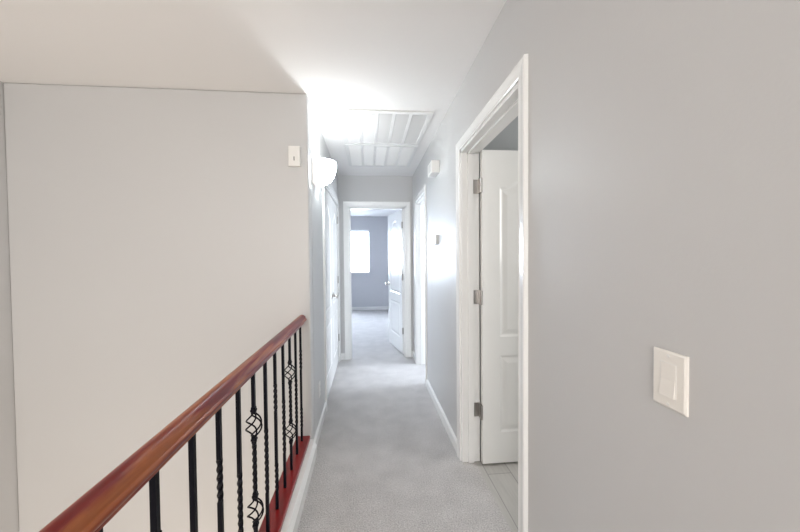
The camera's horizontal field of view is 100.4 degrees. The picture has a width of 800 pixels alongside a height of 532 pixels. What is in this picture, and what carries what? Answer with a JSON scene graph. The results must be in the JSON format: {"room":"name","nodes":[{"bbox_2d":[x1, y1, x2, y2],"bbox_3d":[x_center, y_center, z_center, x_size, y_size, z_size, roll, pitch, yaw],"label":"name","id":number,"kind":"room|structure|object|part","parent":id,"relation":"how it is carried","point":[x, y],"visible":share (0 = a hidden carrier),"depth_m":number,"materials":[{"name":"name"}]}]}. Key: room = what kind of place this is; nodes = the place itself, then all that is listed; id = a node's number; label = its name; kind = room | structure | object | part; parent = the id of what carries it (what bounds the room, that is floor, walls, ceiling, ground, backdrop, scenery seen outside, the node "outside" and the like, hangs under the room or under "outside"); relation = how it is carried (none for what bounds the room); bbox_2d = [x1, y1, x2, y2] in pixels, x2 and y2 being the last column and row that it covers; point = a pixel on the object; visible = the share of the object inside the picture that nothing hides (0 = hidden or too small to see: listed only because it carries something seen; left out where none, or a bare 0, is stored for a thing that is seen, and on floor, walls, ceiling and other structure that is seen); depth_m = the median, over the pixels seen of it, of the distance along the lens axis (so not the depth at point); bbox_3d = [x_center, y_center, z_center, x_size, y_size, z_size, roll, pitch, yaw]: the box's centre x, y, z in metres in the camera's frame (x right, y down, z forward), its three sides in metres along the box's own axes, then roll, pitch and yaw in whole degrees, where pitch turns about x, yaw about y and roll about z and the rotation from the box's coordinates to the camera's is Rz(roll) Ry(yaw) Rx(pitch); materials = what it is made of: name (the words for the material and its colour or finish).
{"room":"upstairs hallway","nodes":[
{"label":"upstairs hallway","id":0,"kind":"room"},
{"bbox_2d":[0,81,18,531],"bbox_3d":[-2.224,1.552,-0.534,0.118,5.244,5.524,-1,1,-5],"label":"wall","id":1,"kind":"structure","parent":0,"point":[9,507],"depth_m":2.05,"materials":[{"name":"grey paint"}]},
{"bbox_2d":[4,83,314,531],"bbox_3d":[-1.510,1.482,2.248,1.829,5.244,0.118,-1,1,-5],"label":"wall","id":2,"kind":"structure","parent":0,"point":[159,239],"depth_m":2.15,"materials":[{"name":"grey paint"}]},
{"bbox_2d":[258,436,309,531],"bbox_3d":[-0.405,1.223,-0.369,0.092,0.028,5.288,-1,1,-5],"label":"trim","id":3,"kind":"structure","parent":2,"relation":"attached to","point":[277,516],"depth_m":1.73,"materials":[{"name":"red wood"}]},
{"bbox_2d":[149,471,161,531],"bbox_3d":[-0.508,0.805,0.702,0.061,0.760,0.061,-1,1,-19],"label":"baluster","id":4,"kind":"object","parent":3,"relation":"on","point":[154,482],"visible":0.91,"depth_m":0.69,"materials":[{"name":"black metal"}]},
{"bbox_2d":[188,434,197,531],"bbox_3d":[-0.523,0.802,0.851,0.018,0.760,0.018,-1,1,-5],"label":"baluster","id":5,"kind":"object","parent":3,"relation":"on","point":[192,461],"visible":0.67,"depth_m":0.84,"materials":[{"name":"black metal"}]},
{"bbox_2d":[215,407,223,531],"bbox_3d":[-0.537,0.798,0.999,0.018,0.760,0.018,-1,1,-5],"label":"baluster","id":6,"kind":"object","parent":3,"relation":"on","point":[218,415],"visible":0.98,"depth_m":0.99,"materials":[{"name":"black metal"}]},
{"bbox_2d":[235,388,243,531],"bbox_3d":[-0.551,0.795,1.148,0.018,0.760,0.018,-1,1,-5],"label":"baluster","id":7,"kind":"object","parent":3,"relation":"on","point":[238,393],"visible":1,"depth_m":1.14,"materials":[{"name":"black metal"}]},
{"bbox_2d":[245,374,263,531],"bbox_3d":[-0.565,0.792,1.296,0.061,0.760,0.061,-1,1,-19],"label":"baluster","id":8,"kind":"object","parent":3,"relation":"on","point":[253,410],"visible":1,"depth_m":1.29,"materials":[{"name":"black metal"}]},
{"bbox_2d":[245,413,262,436],"bbox_3d":[-0.566,0.615,1.292,0.064,0.096,0.064,-1,1,-5],"label":"basket","id":9,"kind":"object","parent":8,"relation":"on","point":[251,424],"depth_m":1.29,"materials":[{"name":"black metal"}]},
{"bbox_2d":[247,498,263,522],"bbox_3d":[-0.564,0.952,1.300,0.064,0.096,0.064,-1,1,-5],"label":"basket","id":10,"kind":"object","parent":8,"relation":"on","point":[256,520],"depth_m":1.29,"materials":[{"name":"black metal"}]},
{"bbox_2d":[263,362,269,531],"bbox_3d":[-0.579,0.789,1.445,0.018,0.760,0.018,-1,1,-5],"label":"baluster","id":11,"kind":"object","parent":3,"relation":"on","point":[265,395],"visible":0.98,"depth_m":1.44,"materials":[{"name":"black metal"}]},
{"bbox_2d":[273,353,278,508],"bbox_3d":[-0.593,0.785,1.594,0.018,0.760,0.018,-1,1,-5],"label":"baluster","id":12,"kind":"object","parent":3,"relation":"on","point":[274,355],"visible":1,"depth_m":1.59,"materials":[{"name":"black metal"}]},
{"bbox_2d":[281,345,286,487],"bbox_3d":[-0.607,0.782,1.742,0.018,0.760,0.018,-1,1,-5],"label":"baluster","id":13,"kind":"object","parent":3,"relation":"on","point":[282,347],"visible":1,"depth_m":1.74,"materials":[{"name":"black metal"}]},
{"bbox_2d":[285,337,296,469],"bbox_3d":[-0.621,0.779,1.891,0.061,0.760,0.061,-1,1,-19],"label":"baluster","id":14,"kind":"object","parent":3,"relation":"on","point":[289,340],"visible":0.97,"depth_m":1.89,"materials":[{"name":"black metal"}]},
{"bbox_2d":[285,364,295,380],"bbox_3d":[-0.623,0.602,1.887,0.064,0.096,0.064,-1,1,-5],"label":"basket","id":15,"kind":"object","parent":14,"relation":"on","point":[294,369],"depth_m":1.88,"materials":[{"name":"black metal"}]},
{"bbox_2d":[286,423,296,439],"bbox_3d":[-0.620,0.939,1.895,0.064,0.096,0.064,-1,1,-5],"label":"basket","id":16,"kind":"object","parent":14,"relation":"on","point":[292,424],"depth_m":1.89,"materials":[{"name":"black metal"}]},
{"bbox_2d":[294,331,297,454],"bbox_3d":[-0.635,0.775,2.039,0.018,0.760,0.018,-1,1,-5],"label":"baluster","id":17,"kind":"object","parent":3,"relation":"on","point":[295,333],"visible":1,"depth_m":2.03,"materials":[{"name":"black metal"}]},
{"bbox_2d":[299,327,302,440],"bbox_3d":[-0.649,0.772,2.188,0.018,0.760,0.018,-1,1,-5],"label":"baluster","id":18,"kind":"object","parent":3,"relation":"on","point":[300,333],"visible":0.98,"depth_m":2.18,"materials":[{"name":"black metal"}]},
{"bbox_3d":[-0.384,0.750,-0.618,0.108,0.929,0.108,-1,1,-5],"label":"newel post","id":19,"kind":"object","parent":3,"relation":"on","visible":0},
{"bbox_2d":[39,315,306,531],"bbox_3d":[-0.525,0.390,0.832,0.062,0.064,2.838,-1,1,-5],"label":"handrail","id":20,"kind":"object","parent":19,"relation":"attached to","point":[95,508],"visible":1,"depth_m":0.66,"materials":[{"name":"brown wood"}]},
{"bbox_2d":[288,146,300,166],"bbox_3d":[-0.698,-0.724,2.203,0.076,0.132,0.027,-1,1,-5],"label":"sensor","id":21,"kind":"object","parent":2,"relation":"attached to","point":[294,154],"visible":1,"depth_m":2.19,"materials":[{"name":"white plastic"}]},
{"bbox_2d":[280,439,316,531],"bbox_3d":[-0.383,1.306,-0.363,0.131,0.138,5.292,-1,1,-5],"label":"trim","id":22,"kind":"structure","parent":2,"relation":"attached to","point":[294,512],"depth_m":1.80,"materials":[{"name":"white paint"}]},
{"bbox_2d":[0,0,505,215],"bbox_3d":[-0.182,-1.225,2.844,6.200,0.120,11.986,-1,1,-5],"label":"ceiling","id":23,"kind":"structure","parent":0,"point":[401,55],"depth_m":1.74,"materials":[{"name":"white paint"}]},
{"bbox_2d":[345,144,418,166],"bbox_3d":[-0.209,-1.175,3.581,0.717,0.013,0.750,-1,1,-5],"label":"ceiling vent","id":24,"kind":"object","parent":23,"relation":"in","point":[370,155],"visible":1,"depth_m":3.52,"materials":[{"name":"white metal"}]},
{"bbox_2d":[337,108,432,144],"bbox_3d":[-0.138,-1.159,2.830,0.717,0.013,0.720,-1,1,-5],"label":"ceiling vent","id":25,"kind":"object","parent":23,"relation":"in","point":[358,126],"visible":1,"depth_m":2.76,"materials":[{"name":"white metal"}]},
{"bbox_2d":[310,102,337,433],"bbox_3d":[-0.774,0.050,3.382,0.118,2.444,2.064,-1,1,-5],"label":"wall","id":26,"kind":"structure","parent":0,"point":[319,149],"depth_m":2.60,"materials":[{"name":"grey paint"}]},
{"bbox_2d":[318,381,320,397],"bbox_3d":[-0.627,0.964,2.604,0.007,0.115,0.070,-1,1,-5],"label":"wall outlet","id":27,"kind":"object","parent":26,"relation":"attached to","point":[319,384],"visible":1,"depth_m":2.58,"materials":[{"name":"white plastic"}]},
{"bbox_2d":[314,402,326,444],"bbox_3d":[-0.622,1.247,2.604,0.013,0.083,0.666,-1,1,-5],"label":"baseboard","id":28,"kind":"structure","parent":26,"relation":"attached to","point":[321,421],"depth_m":2.60,"materials":[{"name":"white paint"}]},
{"bbox_2d":[312,158,336,186],"bbox_3d":[-0.564,-0.698,2.540,0.156,0.192,0.283,-1,1,-5],"label":"wall sconce","id":29,"kind":"object","parent":26,"relation":"attached to","point":[324,170],"visible":1,"depth_m":2.47,"materials":[{"name":"white glass"}]},
{"bbox_3d":[-0.619,-0.690,2.470,0.034,0.180,0.155,-1,1,-5],"label":"plate","id":30,"kind":"part","parent":29,"relation":"part of","materials":[{"name":"white metal"}]},
{"bbox_3d":[-0.548,-0.710,2.565,0.118,0.170,0.236,-1,1,-5],"label":"lamp shade","id":31,"kind":"part","parent":29,"relation":"part of","materials":[{"name":"white glass"}]},
{"bbox_2d":[324,187,337,399],"bbox_3d":[-0.696,0.260,3.324,0.103,2.002,0.674,-1,1,-5],"label":"door","id":32,"kind":"structure","parent":26,"relation":"in","point":[328,237],"depth_m":3.37,"materials":[{"name":"white paint"}]},
{"bbox_2d":[322,183,340,403],"bbox_3d":[-0.789,0.210,3.655,0.135,2.112,1.503,-1,1,-5],"label":"door frame","id":33,"kind":"structure","parent":26,"relation":"attached to","point":[328,187],"depth_m":2.97,"materials":[{"name":"white paint"}]},
{"bbox_2d":[331,198,339,378],"bbox_3d":[-0.760,0.244,3.999,0.103,2.002,0.674,-1,1,-5],"label":"door","id":34,"kind":"structure","parent":26,"relation":"in","point":[334,219],"depth_m":3.97,"materials":[{"name":"white paint"}]},
{"bbox_2d":[351,216,388,306],"bbox_3d":[-1.229,-0.070,8.732,5.200,2.444,0.118,-1,1,-5],"label":"wall","id":35,"kind":"structure","parent":0,"point":[369,289],"depth_m":8.72,"materials":[{"name":"grey paint"}]},
{"bbox_2d":[351,233,368,272],"bbox_3d":[-1.283,-0.374,8.707,0.955,1.125,0.130,-1,1,-5],"label":"window","id":36,"kind":"structure","parent":35,"relation":"in","point":[353,271],"depth_m":8.77,"materials":[{"name":"white glass"}]},
{"bbox_2d":[351,230,368,272],"bbox_3d":[-1.281,-0.381,8.691,0.931,1.102,0.044,-1,1,-5],"label":"window blind","id":37,"kind":"object","parent":36,"relation":"attached to","point":[352,231],"visible":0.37,"depth_m":8.71,"materials":[{"name":"white plastic"}]},
{"bbox_3d":[-1.286,-0.912,8.679,0.931,0.041,0.040,-1,1,-5],"label":"head rail","id":38,"kind":"part","parent":37,"relation":"part of","materials":[{"name":"white plastic"}]},
{"bbox_2d":[352,306,388,309],"bbox_3d":[-1.562,1.116,8.662,4.500,0.083,0.013,-1,1,-5],"label":"baseboard","id":39,"kind":"structure","parent":35,"relation":"attached to","point":[377,307],"depth_m":8.73,"materials":[{"name":"white paint"}]},
{"bbox_2d":[337,175,413,352],"bbox_3d":[-0.327,0.020,4.520,6.200,2.444,0.118,-1,1,-5],"label":"wall","id":40,"kind":"structure","parent":0,"point":[350,187],"depth_m":4.44,"materials":[{"name":"grey paint"}]},
{"bbox_2d":[343,201,410,359],"bbox_3d":[-0.304,0.191,4.517,0.895,2.102,0.135,-1,1,-5],"label":"door frame","id":41,"kind":"structure","parent":40,"relation":"attached to","point":[347,205],"depth_m":4.46,"materials":[{"name":"white paint"}]},
{"bbox_2d":[341,351,412,359],"bbox_3d":[-0.307,1.201,4.482,0.994,0.083,0.013,-1,1,-5],"label":"baseboard","id":42,"kind":"structure","parent":40,"relation":"attached to","point":[342,354],"depth_m":4.43,"materials":[{"name":"white paint"}]},
{"bbox_2d":[385,210,403,353],"bbox_3d":[-0.059,0.215,4.978,0.171,2.005,0.760,-1,1,-17],"label":"door","id":43,"kind":"structure","parent":40,"relation":"in","point":[395,220],"depth_m":4.91,"materials":[{"name":"white paint"}]},
{"bbox_2d":[297,309,517,531],"bbox_3d":[-0.205,1.427,2.960,6.119,0.300,11.868,-1,1,-5],"label":"floor","id":44,"kind":"structure","parent":0,"point":[387,460],"depth_m":2.16,"materials":[{"name":"grey carpet"}]},
{"bbox_2d":[479,116,517,449],"bbox_3d":[1.488,0.065,1.896,1.881,2.444,2.490,-1,1,-5],"label":"wall","id":45,"kind":"structure","parent":0,"point":[507,139],"depth_m":2.30,"materials":[{"name":"grey paint"}]},
{"bbox_2d":[412,0,799,531],"bbox_3d":[0.589,0.098,0.796,0.118,2.444,7.470,-1,1,-5],"label":"wall","id":46,"kind":"structure","parent":0,"point":[664,135],"depth_m":0.71,"materials":[{"name":"grey paint"}]},
{"bbox_2d":[414,185,426,384],"bbox_3d":[0.290,0.201,3.873,0.135,2.102,0.813,-1,1,-5],"label":"door frame","id":47,"kind":"structure","parent":46,"relation":"attached to","point":[420,248],"depth_m":4.19,"materials":[{"name":"white paint"}]},
{"bbox_2d":[428,160,439,177],"bbox_3d":[0.287,-0.834,2.872,0.071,0.103,0.180,-1,1,-5],"label":"door chime","id":48,"kind":"object","parent":46,"relation":"attached to","point":[433,167],"visible":1,"depth_m":2.79,"materials":[{"name":"white plastic"}]},
{"bbox_2d":[413,351,456,453],"bbox_3d":[0.533,1.279,0.818,0.013,0.083,7.470,-1,1,-5],"label":"baseboard","id":49,"kind":"structure","parent":46,"relation":"attached to","point":[440,411],"depth_m":2.72,"materials":[{"name":"white paint"}]},
{"bbox_2d":[432,235,438,244],"bbox_3d":[0.311,-0.227,2.923,0.028,0.084,0.150,-1,1,-5],"label":"thermostat","id":50,"kind":"object","parent":46,"relation":"attached to","point":[435,238],"visible":1,"depth_m":2.86,"materials":[{"name":"grey plastic"}]},
{"bbox_2d":[456,54,527,531],"bbox_3d":[0.490,0.247,1.761,0.135,2.102,0.986,-1,1,-5],"label":"door frame","id":51,"kind":"structure","parent":46,"relation":"attached to","point":[509,101],"depth_m":2.12,"materials":[{"name":"white paint"}]},
{"bbox_2d":[473,150,517,463],"bbox_3d":[0.881,0.268,2.179,0.808,2.012,0.171,-1,1,-5],"label":"door","id":52,"kind":"structure","parent":46,"relation":"in","point":[497,184],"depth_m":2.14,"materials":[{"name":"white paint"}]},
{"bbox_2d":[653,347,688,416],"bbox_3d":[0.537,0.228,0.667,0.011,0.115,0.076,-1,1,-5],"label":"light switch","id":53,"kind":"object","parent":46,"relation":"attached to","point":[671,369],"visible":1,"depth_m":0.66,"materials":[{"name":"white plastic"}]},
{"bbox_3d":[0.536,0.228,0.667,0.001,0.070,0.037,-1,1,-5],"label":"rocker frame","id":54,"kind":"part","parent":53,"relation":"part of","materials":[{"name":"white plastic"}]}
]}

